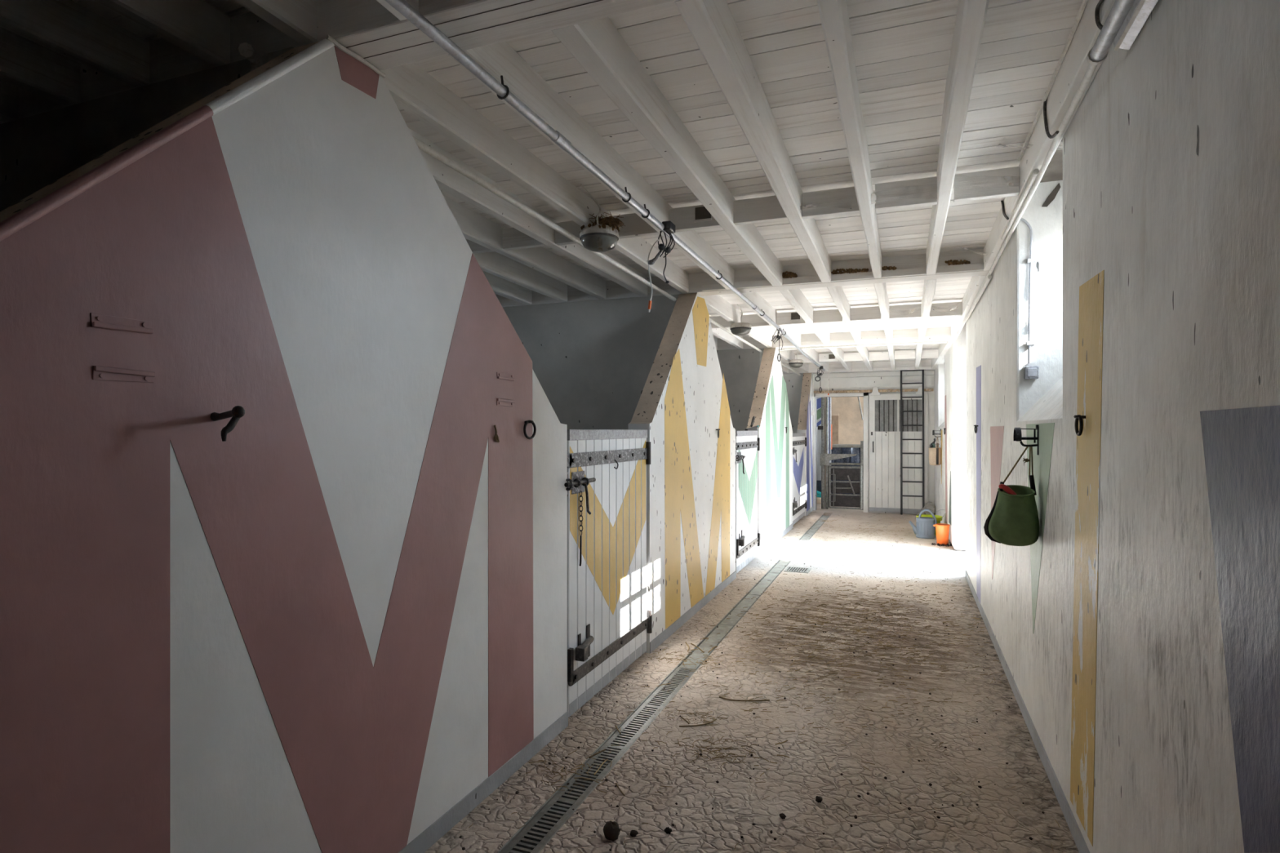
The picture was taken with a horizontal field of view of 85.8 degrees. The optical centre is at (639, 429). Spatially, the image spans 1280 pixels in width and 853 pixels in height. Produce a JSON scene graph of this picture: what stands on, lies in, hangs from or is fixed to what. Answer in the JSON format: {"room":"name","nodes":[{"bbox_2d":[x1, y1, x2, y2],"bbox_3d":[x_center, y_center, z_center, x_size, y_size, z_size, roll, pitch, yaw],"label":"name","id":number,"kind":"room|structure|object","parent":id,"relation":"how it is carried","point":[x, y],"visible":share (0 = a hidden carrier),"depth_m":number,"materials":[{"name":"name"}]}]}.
{"room":"farm building","nodes":[
{"label":"farm building","id":0,"kind":"room"},
{"bbox_2d":[0,46,293,211],"bbox_3d":[-2.361,0.159,2.621,2.912,2.582,0.140,0,0,21],"label":"wall","id":1,"kind":"structure","parent":0,"point":[38,150],"depth_m":2.38,"materials":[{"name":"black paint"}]},
{"bbox_2d":[0,38,792,852],"bbox_3d":[0.416,0.160,5.582,0.159,2.581,9.880,0,0,21],"label":"wall","id":2,"kind":"structure","parent":0,"point":[321,626],"depth_m":1.84,"materials":[{"name":"white paint"}]},
{"bbox_2d":[90,312,153,333],"bbox_3d":[-1.090,-0.223,1.452,0.010,0.028,0.121,0,0,21],"label":"holder","id":3,"kind":"object","parent":2,"relation":"attached to","point":[100,321],"visible":1,"depth_m":1.45,"materials":[{"name":"pink paint"}]},
{"bbox_2d":[92,365,155,382],"bbox_3d":[-1.088,-0.116,1.456,0.010,0.029,0.122,0,0,21],"label":"holder","id":4,"kind":"object","parent":2,"relation":"attached to","point":[100,373],"visible":1,"depth_m":1.45,"materials":[{"name":"pink paint"}]},
{"bbox_2d":[209,405,244,441],"bbox_3d":[-0.958,-0.014,1.597,0.049,0.080,0.168,0,0,-40],"label":"wall hook","id":5,"kind":"object","parent":2,"relation":"attached to","point":[237,412],"visible":1,"depth_m":1.54,"materials":[{"name":"black metal"}]},
{"bbox_2d":[238,42,271,71],"bbox_3d":[-1.101,-1.063,1.968,0.046,0.087,0.142,0,0,-8],"label":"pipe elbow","id":6,"kind":"object","parent":2,"relation":"attached to","point":[246,51],"visible":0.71,"depth_m":1.95,"materials":[{"name":"metal"}]},
{"bbox_2d":[398,711,568,852],"bbox_3d":[-0.821,1.415,2.158,0.006,0.070,2.600,0,0,21],"label":"baseboard","id":7,"kind":"structure","parent":2,"relation":"attached to","point":[432,834],"depth_m":2.68,"materials":[{"name":"grey paint"}]},
{"bbox_2d":[493,425,499,442],"bbox_3d":[-0.578,0.016,2.775,0.007,0.071,0.034,0,0,21],"label":"wall hook","id":8,"kind":"object","parent":2,"relation":"attached to","point":[495,437],"visible":1,"depth_m":2.77,"materials":[{"name":"black metal"}]},
{"bbox_2d":[496,372,514,380],"bbox_3d":[-0.554,-0.221,2.846,0.010,0.028,0.128,0,0,21],"label":"holder","id":9,"kind":"object","parent":2,"relation":"attached to","point":[507,376],"visible":1,"depth_m":2.84,"materials":[{"name":"pink paint"}]},
{"bbox_2d":[496,398,515,406],"bbox_3d":[-0.554,-0.112,2.846,0.010,0.032,0.129,0,0,21],"label":"holder","id":10,"kind":"object","parent":2,"relation":"attached to","point":[500,402],"visible":1,"depth_m":2.84,"materials":[{"name":"pink paint"}]},
{"bbox_2d":[523,420,536,439],"bbox_3d":[-0.482,0.000,3.003,0.034,0.084,0.084,0,0,21],"label":"ring","id":11,"kind":"object","parent":2,"relation":"attached to","point":[526,422],"visible":1,"depth_m":2.99,"materials":[{"name":"black metal"}]},
{"bbox_2d":[564,429,652,717],"bbox_3d":[-0.152,0.714,3.924,0.111,1.432,1.267,0,0,21],"label":"door","id":12,"kind":"structure","parent":2,"relation":"in","point":[609,622],"depth_m":3.83,"materials":[{"name":"yellow paint"}]},
{"bbox_2d":[649,570,736,653],"bbox_3d":[0.501,1.415,5.598,0.006,0.070,2.430,0,0,21],"label":"baseboard","id":13,"kind":"structure","parent":2,"relation":"attached to","point":[660,638],"depth_m":5.25,"materials":[{"name":"grey paint"}]},
{"bbox_2d":[735,431,759,573],"bbox_3d":[1.144,0.720,7.298,0.111,1.420,1.175,0,0,21],"label":"door","id":14,"kind":"structure","parent":2,"relation":"in","point":[747,442],"depth_m":7.22,"materials":[{"name":"green paint"}]},
{"bbox_2d":[744,416,758,431],"bbox_3d":[1.251,-0.070,7.645,0.047,0.165,0.626,0,0,21],"label":"brush","id":15,"kind":"object","parent":14,"relation":"on","point":[754,428],"visible":0.92,"depth_m":7.65,"materials":[{"name":"black plastic"}]},
{"bbox_2d":[759,523,792,557],"bbox_3d":[1.806,1.415,8.996,0.006,0.070,2.510,0,0,21],"label":"baseboard","id":16,"kind":"structure","parent":2,"relation":"attached to","point":[763,550],"depth_m":8.76,"materials":[{"name":"grey paint"}]},
{"bbox_2d":[792,432,807,525],"bbox_3d":[2.514,0.740,10.864,0.111,1.380,1.535,0,0,21],"label":"door","id":17,"kind":"structure","parent":2,"relation":"in","point":[799,441],"depth_m":10.85,"materials":[{"name":"blue paint"}]},
{"bbox_2d":[0,0,1115,373],"bbox_3d":[-0.089,-1.187,5.111,5.967,0.340,16.278,0,0,21],"label":"ceiling","id":18,"kind":"structure","parent":0,"point":[811,140],"depth_m":2.71,"materials":[{"name":"white wood"}]},
{"bbox_2d":[325,34,386,77],"bbox_3d":[-0.850,-1.119,2.068,0.013,0.017,0.231,0,0,21],"label":"cable","id":19,"kind":"object","parent":18,"relation":"attached to","point":[336,43],"visible":1,"depth_m":2.06,"materials":[{"name":"grey plastic"}]},
{"bbox_2d":[412,135,675,301],"bbox_3d":[-0.347,-1.073,3.920,0.031,0.076,3.490,0,0,21],"label":"conduit pipe","id":20,"kind":"object","parent":18,"relation":"attached to","point":[421,145],"visible":0.56,"depth_m":3.26,"materials":[{"name":"grey metal"}]},
{"bbox_2d":[579,184,618,252],"bbox_3d":[-0.258,-1.115,3.692,0.216,0.263,0.409,0,0,21],"label":"lamp","id":21,"kind":"object","parent":18,"relation":"attached to","point":[595,238],"visible":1,"depth_m":3.71,"materials":[{"name":"metal"}]},
{"bbox_2d":[579,211,625,231],"bbox_3d":[-0.207,-1.126,3.776,0.254,0.116,0.225,0,0,21],"label":"nest","id":22,"kind":"object","parent":21,"relation":"on","point":[615,223],"visible":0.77,"depth_m":3.72,"materials":[{"name":"plant"}]},
{"bbox_2d":[385,0,825,370],"bbox_3d":[0.672,-1.044,5.098,0.056,0.180,13.000,0,0,21],"label":"pipe","id":23,"kind":"object","parent":18,"relation":"hanging from","point":[402,6],"visible":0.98,"depth_m":2.40,"materials":[{"name":"grey metal"}]},
{"bbox_2d":[648,220,675,311],"bbox_3d":[0.111,-0.870,3.693,0.157,0.466,0.094,0,0,21],"label":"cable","id":24,"kind":"object","parent":23,"relation":"hanging from","point":[669,227],"visible":1,"depth_m":3.69,"materials":[{"name":"black plastic"}]},
{"bbox_2d":[770,328,782,361],"bbox_3d":[1.394,-0.864,7.005,0.117,0.339,0.070,0,0,3],"label":"cluster","id":25,"kind":"object","parent":23,"relation":"hanging from","point":[777,336],"visible":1,"depth_m":7.01,"materials":[{"name":"black metal"}]},
{"bbox_2d":[814,365,829,395],"bbox_3d":[2.854,-0.762,10.651,0.283,0.446,0.124,0,0,-28],"label":"cluster","id":26,"kind":"object","parent":23,"relation":"hanging from","point":[821,366],"visible":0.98,"depth_m":10.60,"materials":[{"name":"black metal"}]},
{"bbox_2d":[709,318,762,364],"bbox_3d":[0.966,-0.792,7.339,0.031,0.561,3.494,0,0,21],"label":"conduit pipe","id":27,"kind":"object","parent":18,"relation":"attached to","point":[713,322],"visible":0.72,"depth_m":7.65,"materials":[{"name":"white metal"}]},
{"bbox_2d":[729,304,751,335],"bbox_3d":[0.984,-1.085,6.868,0.216,0.263,0.409,0,0,21],"label":"lamp","id":28,"kind":"object","parent":18,"relation":"attached to","point":[740,328],"visible":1,"depth_m":6.88,"materials":[{"name":"metal"}]},
{"bbox_2d":[782,271,797,278],"bbox_3d":[1.126,-1.171,5.194,0.123,0.062,0.036,0,0,21],"label":"nest","id":29,"kind":"object","parent":18,"relation":"on","point":[789,274],"visible":0.99,"depth_m":5.19,"materials":[{"name":"soil"}]},
{"bbox_2d":[780,361,800,375],"bbox_3d":[2.231,-0.997,10.632,0.031,0.075,3.350,0,0,21],"label":"conduit pipe","id":30,"kind":"object","parent":18,"relation":"attached to","point":[782,363],"visible":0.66,"depth_m":11.11,"materials":[{"name":"white plastic"}]},
{"bbox_2d":[788,349,803,368],"bbox_3d":[2.277,-1.048,10.110,0.216,0.263,0.409,0,0,21],"label":"lamp","id":31,"kind":"object","parent":18,"relation":"attached to","point":[795,363],"visible":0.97,"depth_m":10.12,"materials":[{"name":"metal"}]},
{"bbox_2d":[831,268,868,274],"bbox_3d":[1.535,-1.165,5.036,0.265,0.049,0.035,0,0,21],"label":"nest","id":32,"kind":"object","parent":18,"relation":"on","point":[849,270],"visible":1,"depth_m":5.03,"materials":[{"name":"soil"}]},
{"bbox_2d":[777,340,946,351],"bbox_3d":[2.669,-1.020,8.402,1.963,0.045,0.029,0,0,21],"label":"beam","id":33,"kind":"structure","parent":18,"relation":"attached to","point":[942,341],"depth_m":8.36,"materials":[{"name":"white wood"}]},
{"bbox_2d":[881,265,897,270],"bbox_3d":[1.788,-1.160,4.938,0.101,0.041,0.035,0,0,21],"label":"nest","id":34,"kind":"object","parent":18,"relation":"on","point":[884,268],"visible":1,"depth_m":4.93,"materials":[{"name":"soil"}]},
{"bbox_2d":[944,259,970,265],"bbox_3d":[2.204,-1.164,4.780,0.164,0.046,0.036,0,0,21],"label":"nest","id":35,"kind":"object","parent":18,"relation":"on","point":[953,262],"visible":1,"depth_m":4.78,"materials":[{"name":"soil"}]},
{"bbox_2d":[1000,200,1008,219],"bbox_3d":[1.978,-1.232,3.753,0.012,0.286,0.405,0,0,21],"label":"cable","id":36,"kind":"object","parent":18,"relation":"hanging from","point":[1002,201],"visible":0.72,"depth_m":3.72,"materials":[{"name":"plastic"}]},
{"bbox_2d":[1000,168,1039,239],"bbox_3d":[1.880,-1.097,3.429,0.024,0.035,1.050,0,0,21],"label":"cable conduit","id":37,"kind":"object","parent":18,"relation":"attached to","point":[1035,172],"visible":1,"depth_m":3.30,"materials":[{"name":"white plastic"}]},
{"bbox_2d":[955,63,1097,337],"bbox_3d":[2.404,-1.061,4.753,0.067,0.108,6.202,0,0,22],"label":"cable conduit","id":38,"kind":"object","parent":18,"relation":"attached to","point":[1091,68],"visible":0.85,"depth_m":2.74,"materials":[{"name":"silver metal"}]},
{"bbox_2d":[1043,97,1059,138],"bbox_3d":[1.504,-1.160,2.521,0.011,0.243,0.236,0,0,21],"label":"cable loop","id":39,"kind":"object","parent":18,"relation":"hanging from","point":[1045,117],"visible":0.92,"depth_m":2.60,"materials":[{"name":"black rubber"}]},
{"bbox_2d":[1017,0,1088,160],"bbox_3d":[1.431,-1.259,2.343,0.017,0.031,1.800,0,0,21],"label":"beam","id":40,"kind":"structure","parent":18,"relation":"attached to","point":[1083,5],"depth_m":2.40,"materials":[{"name":"white wood"}]},
{"bbox_2d":[1094,0,1104,30],"bbox_3d":[1.250,-1.116,1.860,0.011,0.119,0.126,0,0,21],"label":"hook","id":41,"kind":"object","parent":18,"relation":"hanging from","point":[1099,24],"visible":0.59,"depth_m":1.90,"materials":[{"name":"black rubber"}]},
{"bbox_2d":[502,293,679,429],"bbox_3d":[-1.013,0.179,6.131,2.912,2.542,0.140,0,0,21],"label":"wall","id":42,"kind":"structure","parent":0,"point":[593,361],"depth_m":5.82,"materials":[{"name":"white paint"}]},
{"bbox_2d":[716,348,764,431],"bbox_3d":[0.279,0.198,9.492,2.912,2.505,0.140,0,0,21],"label":"wall","id":43,"kind":"structure","parent":0,"point":[740,368],"depth_m":9.02,"materials":[{"name":"white paint"}]},
{"bbox_2d":[424,503,1079,852],"bbox_3d":[3.885,1.550,8.578,10.900,0.200,25.200,0,0,21],"label":"floor","id":44,"kind":"structure","parent":0,"point":[793,784],"depth_m":3.23,"materials":[{"name":"concrete"}]},
{"bbox_2d":[603,820,620,841],"bbox_3d":[-0.100,1.428,2.446,0.062,0.070,0.060,0,0,-7],"label":"clod","id":45,"kind":"object","parent":44,"relation":"on","point":[611,831],"visible":1,"depth_m":2.43,"materials":[{"name":"brown soil"}]},
{"bbox_2d":[615,782,624,795],"bbox_3d":[-0.081,1.445,2.766,0.008,0.005,0.099,0,0,-21],"label":"dry stalk","id":46,"kind":"object","parent":44,"relation":"on","point":[615,783],"visible":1,"depth_m":2.76,"materials":[{"name":"plant"}]},
{"bbox_2d":[630,830,638,836],"bbox_3d":[-0.020,1.441,2.458,0.029,0.023,0.024,0,0,21],"label":"clod","id":47,"kind":"object","parent":44,"relation":"on","point":[633,833],"visible":1,"depth_m":2.45,"materials":[{"name":"brown soil"}]},
{"bbox_2d":[497,515,830,852],"bbox_3d":[1.177,1.476,6.511,0.141,0.049,11.200,0,0,21],"label":"floor drain","id":48,"kind":"object","parent":44,"relation":"in","point":[557,811],"visible":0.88,"depth_m":3.28,"materials":[{"name":"grey metal"}]},
{"bbox_2d":[588,749,605,758],"bbox_3d":[-0.191,1.444,3.072,0.008,0.006,0.098,0,0,42],"label":"dry stalk","id":49,"kind":"object","parent":48,"relation":"on","point":[596,753],"visible":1,"depth_m":3.07,"materials":[{"name":"brown plant"}]},
{"bbox_2d":[593,759,608,775],"bbox_3d":[-0.169,1.445,2.951,0.010,0.005,0.142,0,0,20],"label":"dry stalk","id":50,"kind":"object","parent":48,"relation":"on","point":[605,761],"visible":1,"depth_m":2.95,"materials":[{"name":"plant"}]},
{"bbox_2d":[664,826,671,834],"bbox_3d":[0.101,1.442,2.475,0.030,0.023,0.022,0,0,21],"label":"clod","id":51,"kind":"object","parent":44,"relation":"on","point":[667,830],"visible":1,"depth_m":2.47,"materials":[{"name":"brown soil"}]},
{"bbox_2d":[679,718,716,727],"bbox_3d":[0.291,1.444,3.380,0.209,0.006,0.036,0,0,-23],"label":"dry stalk","id":52,"kind":"object","parent":44,"relation":"on","point":[716,718],"visible":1,"depth_m":3.36,"materials":[{"name":"brown plant"}]},
{"bbox_2d":[719,696,769,701],"bbox_3d":[0.557,1.444,3.681,0.269,0.007,0.042,0,0,10],"label":"dry stalk","id":53,"kind":"object","parent":44,"relation":"on","point":[719,696],"visible":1,"depth_m":3.67,"materials":[{"name":"brown plant"}]},
{"bbox_2d":[459,537,1044,850],"bbox_3d":[1.593,1.446,5.481,2.052,0.012,7.987,0,0,21],"label":"crumbs","id":54,"kind":"object","parent":44,"relation":"on","point":[784,698],"visible":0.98,"depth_m":3.02,"materials":[{"name":"brown soil"}]},
{"bbox_2d":[468,514,1059,849],"bbox_3d":[2.023,1.445,6.625,2.108,0.009,10.600,0,0,21],"label":"straw","id":55,"kind":"object","parent":44,"relation":"on","point":[821,605],"visible":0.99,"depth_m":4.36,"materials":[{"name":"brown plant"}]},
{"bbox_2d":[779,813,786,818],"bbox_3d":[0.533,1.442,2.569,0.025,0.022,0.019,0,0,3],"label":"clod","id":56,"kind":"object","parent":44,"relation":"on","point":[782,815],"visible":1,"depth_m":2.56,"materials":[{"name":"brown soil"}]},
{"bbox_2d":[784,566,811,573],"bbox_3d":[1.630,1.447,7.109,0.240,0.006,0.240,0,0,21],"label":"grate","id":57,"kind":"object","parent":44,"relation":"on","point":[789,569],"visible":1,"depth_m":7.10,"materials":[{"name":"grey metal"}]},
{"bbox_2d":[815,795,822,803],"bbox_3d":[0.697,1.441,2.682,0.028,0.024,0.029,0,0,21],"label":"clod","id":58,"kind":"object","parent":44,"relation":"on","point":[819,799],"visible":1,"depth_m":2.68,"materials":[{"name":"brown soil"}]},
{"bbox_2d":[817,497,821,503],"bbox_3d":[3.512,1.400,13.675,0.240,0.100,0.350,0,0,21],"label":"kerb","id":59,"kind":"object","parent":44,"relation":"on","point":[819,499],"visible":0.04,"depth_m":13.49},
{"bbox_2d":[817,490,821,497],"bbox_3d":[3.491,1.252,13.549,0.194,0.164,0.070,0,0,21],"label":"hose","id":60,"kind":"object","parent":59,"relation":"on","point":[819,494],"visible":0.29,"depth_m":13.51,"materials":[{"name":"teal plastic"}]},
{"bbox_2d":[817,397,829,509],"bbox_3d":[3.366,0.275,12.614,0.209,2.350,0.105,0,0,21],"label":"gate post","id":61,"kind":"object","parent":44,"relation":"on","point":[824,464],"visible":0.91,"depth_m":12.60,"materials":[{"name":"white wood"}]},
{"bbox_2d":[825,453,862,509],"bbox_3d":[3.693,0.936,12.492,0.642,1.003,0.120,0,0,21],"label":"metal gate","id":62,"kind":"object","parent":61,"relation":"attached to","point":[837,473],"visible":1,"depth_m":12.50,"materials":[{"name":"grey metal"}]},
{"bbox_2d":[828,396,831,505],"bbox_3d":[3.631,0.250,13.196,0.089,2.400,0.080,0,0,21],"label":"post","id":63,"kind":"object","parent":44,"relation":"on","point":[829,397],"visible":0.33,"depth_m":13.16,"materials":[{"name":"white wood"}]},
{"bbox_2d":[831,447,860,496],"bbox_3d":[4.213,0.902,14.090,0.681,1.096,1.072,0,0,21],"label":"bale","id":64,"kind":"object","parent":44,"relation":"on","point":[856,459],"visible":0.22,"depth_m":13.64},
{"bbox_2d":[831,444,860,447],"bbox_3d":[4.227,0.327,14.027,0.570,0.048,0.980,0,0,21],"label":"board","id":65,"kind":"object","parent":64,"relation":"on","point":[833,445],"visible":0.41,"depth_m":13.60,"materials":[{"name":"grey wood"}]},
{"bbox_2d":[860,440,863,510],"bbox_3d":[4.016,0.825,12.437,0.060,1.250,0.060,0,0,21],"label":"post","id":66,"kind":"object","parent":44,"relation":"on","point":[861,442],"visible":0.56,"depth_m":12.41,"materials":[{"name":"grey wood"}]},
{"bbox_2d":[900,369,924,515],"bbox_3d":[4.626,0.213,11.694,0.384,2.471,0.060,0,0,21],"label":"ladder","id":67,"kind":"object","parent":44,"relation":"on","point":[922,371],"visible":0.88,"depth_m":11.70,"materials":[{"name":"black paint"}]},
{"bbox_2d":[908,509,937,538],"bbox_3d":[3.825,1.259,9.288,0.243,0.383,0.307,0,0,-37],"label":"watering can","id":68,"kind":"object","parent":44,"relation":"on","point":[924,528],"visible":0.93,"depth_m":9.18,"materials":[{"name":"grey metal"}]},
{"bbox_2d":[916,502,935,515],"bbox_3d":[4.747,1.353,11.460,0.379,0.308,0.241,0,0,-21],"label":"handle","id":69,"kind":"object","parent":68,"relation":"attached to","point":[931,506],"visible":0.41,"depth_m":11.42,"materials":[{"name":"grey metal"}]},
{"bbox_2d":[915,509,945,535],"bbox_3d":[4.014,1.277,9.551,0.342,0.347,0.345,0,0,-18],"label":"bucket","id":70,"kind":"object","parent":44,"relation":"on","point":[939,518],"visible":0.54,"depth_m":9.56,"materials":[{"name":"yellow plastic"}]},
{"bbox_2d":[933,523,950,545],"bbox_3d":[3.814,1.322,8.679,0.174,0.256,0.173,0,0,-39],"label":"bucket","id":71,"kind":"object","parent":44,"relation":"on","point":[942,530],"visible":0.91,"depth_m":8.62,"materials":[{"name":"orange plastic"}]},
{"bbox_2d":[931,542,951,546],"bbox_3d":[3.789,1.439,8.605,0.271,0.031,0.137,0,0,21],"label":"chain","id":72,"kind":"object","parent":44,"relation":"on","point":[932,544],"visible":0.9,"depth_m":8.58,"materials":[{"name":"black metal"}]},
{"bbox_2d":[796,373,813,515],"bbox_3d":[2.922,0.217,12.117,0.151,2.466,1.117,0,0,21],"label":"wall","id":73,"kind":"structure","parent":0,"point":[805,419],"depth_m":11.97,"materials":[{"name":"white paint"}]},
{"bbox_2d":[805,506,813,515],"bbox_3d":[2.954,1.415,11.983,0.006,0.070,0.890,0,0,21],"label":"baseboard","id":74,"kind":"structure","parent":73,"relation":"attached to","point":[811,509],"depth_m":11.92,"materials":[{"name":"grey paint"}]},
{"bbox_2d":[812,373,814,415],"bbox_3d":[3.096,-0.626,12.303,0.038,0.744,0.090,0,0,21],"label":"conduit","id":75,"kind":"object","parent":73,"relation":"attached to","point":[813,411],"visible":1,"depth_m":12.30,"materials":[{"name":"white plastic"}]},
{"bbox_2d":[817,397,821,492],"bbox_3d":[2.234,-0.550,14.843,3.324,4.000,0.126,0,0,21],"label":"wall","id":76,"kind":"structure","parent":0,"point":[819,399],"depth_m":14.22,"materials":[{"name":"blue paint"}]},
{"bbox_2d":[831,396,863,444],"bbox_3d":[6.983,-0.650,16.643,10.900,4.200,0.320,0,0,21],"label":"wall","id":77,"kind":"structure","parent":0,"point":[846,412],"depth_m":17.28,"materials":[{"name":"beige paint"}]},
{"bbox_2d":[782,369,934,514],"bbox_3d":[5.090,-0.580,11.714,10.900,4.140,0.180,0,0,21],"label":"wall","id":78,"kind":"structure","parent":0,"point":[864,380],"depth_m":12.06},
{"bbox_2d":[813,388,933,393],"bbox_3d":[4.032,-0.676,12.019,2.007,0.044,0.031,0,0,21],"label":"sliding track","id":79,"kind":"object","parent":78,"relation":"attached to","point":[911,389],"visible":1,"depth_m":12.02,"materials":[{"name":"white metal"}]},
{"bbox_2d":[869,386,928,513],"bbox_3d":[4.431,0.336,11.820,0.946,2.167,0.065,0,0,21],"label":"door","id":80,"kind":"structure","parent":79,"relation":"hanging from","point":[884,409],"depth_m":11.85,"materials":[{"name":"grey paint"}]},
{"bbox_2d":[934,322,965,551],"bbox_3d":[4.646,-0.025,9.945,0.593,2.950,3.800,0,0,21],"label":"wall","id":81,"kind":"structure","parent":0,"point":[955,357],"depth_m":8.33,"materials":[{"name":"white paint"}]},
{"bbox_2d":[932,428,941,440],"bbox_3d":[4.413,0.073,10.227,0.121,0.171,0.105,0,0,21],"label":"bracket","id":82,"kind":"object","parent":81,"relation":"attached to","point":[933,431],"visible":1,"depth_m":10.21,"materials":[{"name":"white metal"}]},
{"bbox_2d":[928,436,941,465],"bbox_3d":[4.376,0.313,10.218,0.168,0.424,0.147,0,0,21],"label":"canvas bag","id":83,"kind":"object","parent":82,"relation":"hanging from","point":[935,454],"visible":1,"depth_m":10.16,"materials":[{"name":"beige fabric"}]},
{"bbox_2d":[965,0,1279,852],"bbox_3d":[1.533,-0.025,1.714,0.501,2.950,10.700,0,0,21],"label":"wall","id":84,"kind":"structure","parent":0,"point":[1171,150],"depth_m":1.68,"materials":[{"name":"white paint"}]},
{"bbox_2d":[973,424,977,433],"bbox_3d":[2.771,-0.005,5.676,0.034,0.070,0.070,0,0,21],"label":"ring","id":85,"kind":"object","parent":84,"relation":"attached to","point":[975,425],"visible":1,"depth_m":5.66,"materials":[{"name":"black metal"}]},
{"bbox_2d":[964,275,991,322],"bbox_3d":[2.739,-1.039,5.616,0.028,0.038,1.950,0,0,21],"label":"cable conduit","id":86,"kind":"object","parent":84,"relation":"attached to","point":[989,277],"visible":1,"depth_m":5.33,"materials":[{"name":"white plastic"}]},
{"bbox_2d":[1013,424,1039,455],"bbox_3d":[1.761,0.046,3.132,0.100,0.137,0.084,0,0,21],"label":"bracket","id":87,"kind":"object","parent":84,"relation":"attached to","point":[1017,436],"visible":1,"depth_m":3.12,"materials":[{"name":"black metal"}]},
{"bbox_2d":[983,446,1039,546],"bbox_3d":[1.690,0.299,3.138,0.218,0.456,0.170,0,0,21],"label":"canvas bag","id":88,"kind":"object","parent":87,"relation":"hanging from","point":[1013,520],"visible":0.97,"depth_m":3.08,"materials":[{"name":"green fabric"}]},
{"bbox_2d":[998,484,1016,494],"bbox_3d":[1.668,0.303,3.109,0.088,0.114,0.026,0,0,21],"label":"tool","id":89,"kind":"object","parent":88,"relation":"in","point":[1006,488],"visible":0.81,"depth_m":3.10,"materials":[{"name":"red plastic"}]},
{"bbox_2d":[964,569,1089,852],"bbox_3d":[1.333,1.417,1.898,0.008,0.065,10.500,0,0,21],"label":"baseboard","id":90,"kind":"structure","parent":84,"relation":"attached to","point":[1082,846],"depth_m":3.07,"materials":[{"name":"grey paint"}]},
{"bbox_2d":[1019,217,1039,379],"bbox_3d":[2.077,-0.710,3.689,0.103,0.875,0.050,0,0,21],"label":"conduit","id":91,"kind":"object","parent":84,"relation":"attached to","point":[1030,372],"visible":0.94,"depth_m":3.69,"materials":[{"name":"white paint"}]},
{"bbox_2d":[1027,368,1036,376],"bbox_3d":[2.086,-0.306,3.662,0.043,0.044,0.006,0,0,21],"label":"switch plate","id":92,"kind":"object","parent":91,"relation":"attached to","point":[1031,371],"depth_m":3.66,"materials":[{"name":"white plastic"}]},
{"bbox_2d":[1041,182,1060,206],"bbox_3d":[2.192,-1.252,3.670,0.088,0.121,0.004,0,0,21],"label":"plaster","id":93,"kind":"object","parent":84,"relation":"attached to","point":[1051,197],"visible":1,"depth_m":3.67,"materials":[{"name":"grey paint"}]},
{"bbox_2d":[1073,414,1085,435],"bbox_3d":[1.481,-0.015,2.320,0.034,0.072,0.073,0,0,21],"label":"ring","id":94,"kind":"object","parent":84,"relation":"attached to","point":[1078,417],"visible":1,"depth_m":2.30,"materials":[{"name":"black metal"}]},
{"bbox_2d":[1086,48,1108,65],"bbox_3d":[1.232,-0.973,1.770,0.097,0.102,0.211,0,0,21],"label":"clip","id":95,"kind":"object","parent":84,"relation":"attached to","point":[1090,60],"depth_m":1.87,"materials":[{"name":"black metal"}]},
{"bbox_2d":[1112,0,1158,50],"bbox_3d":[1.123,-0.888,1.486,0.097,0.086,0.313,0,0,21],"label":"strip light","id":96,"kind":"object","parent":84,"relation":"attached to","point":[1135,20],"depth_m":1.74,"materials":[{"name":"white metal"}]},
{"bbox_2d":[1089,0,1134,60],"bbox_3d":[0.940,-1.028,1.080,0.039,0.054,1.690,0,0,21],"label":"pipe","id":97,"kind":"object","parent":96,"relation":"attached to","point":[1120,9],"visible":1,"depth_m":1.73,"materials":[{"name":"grey metal"}]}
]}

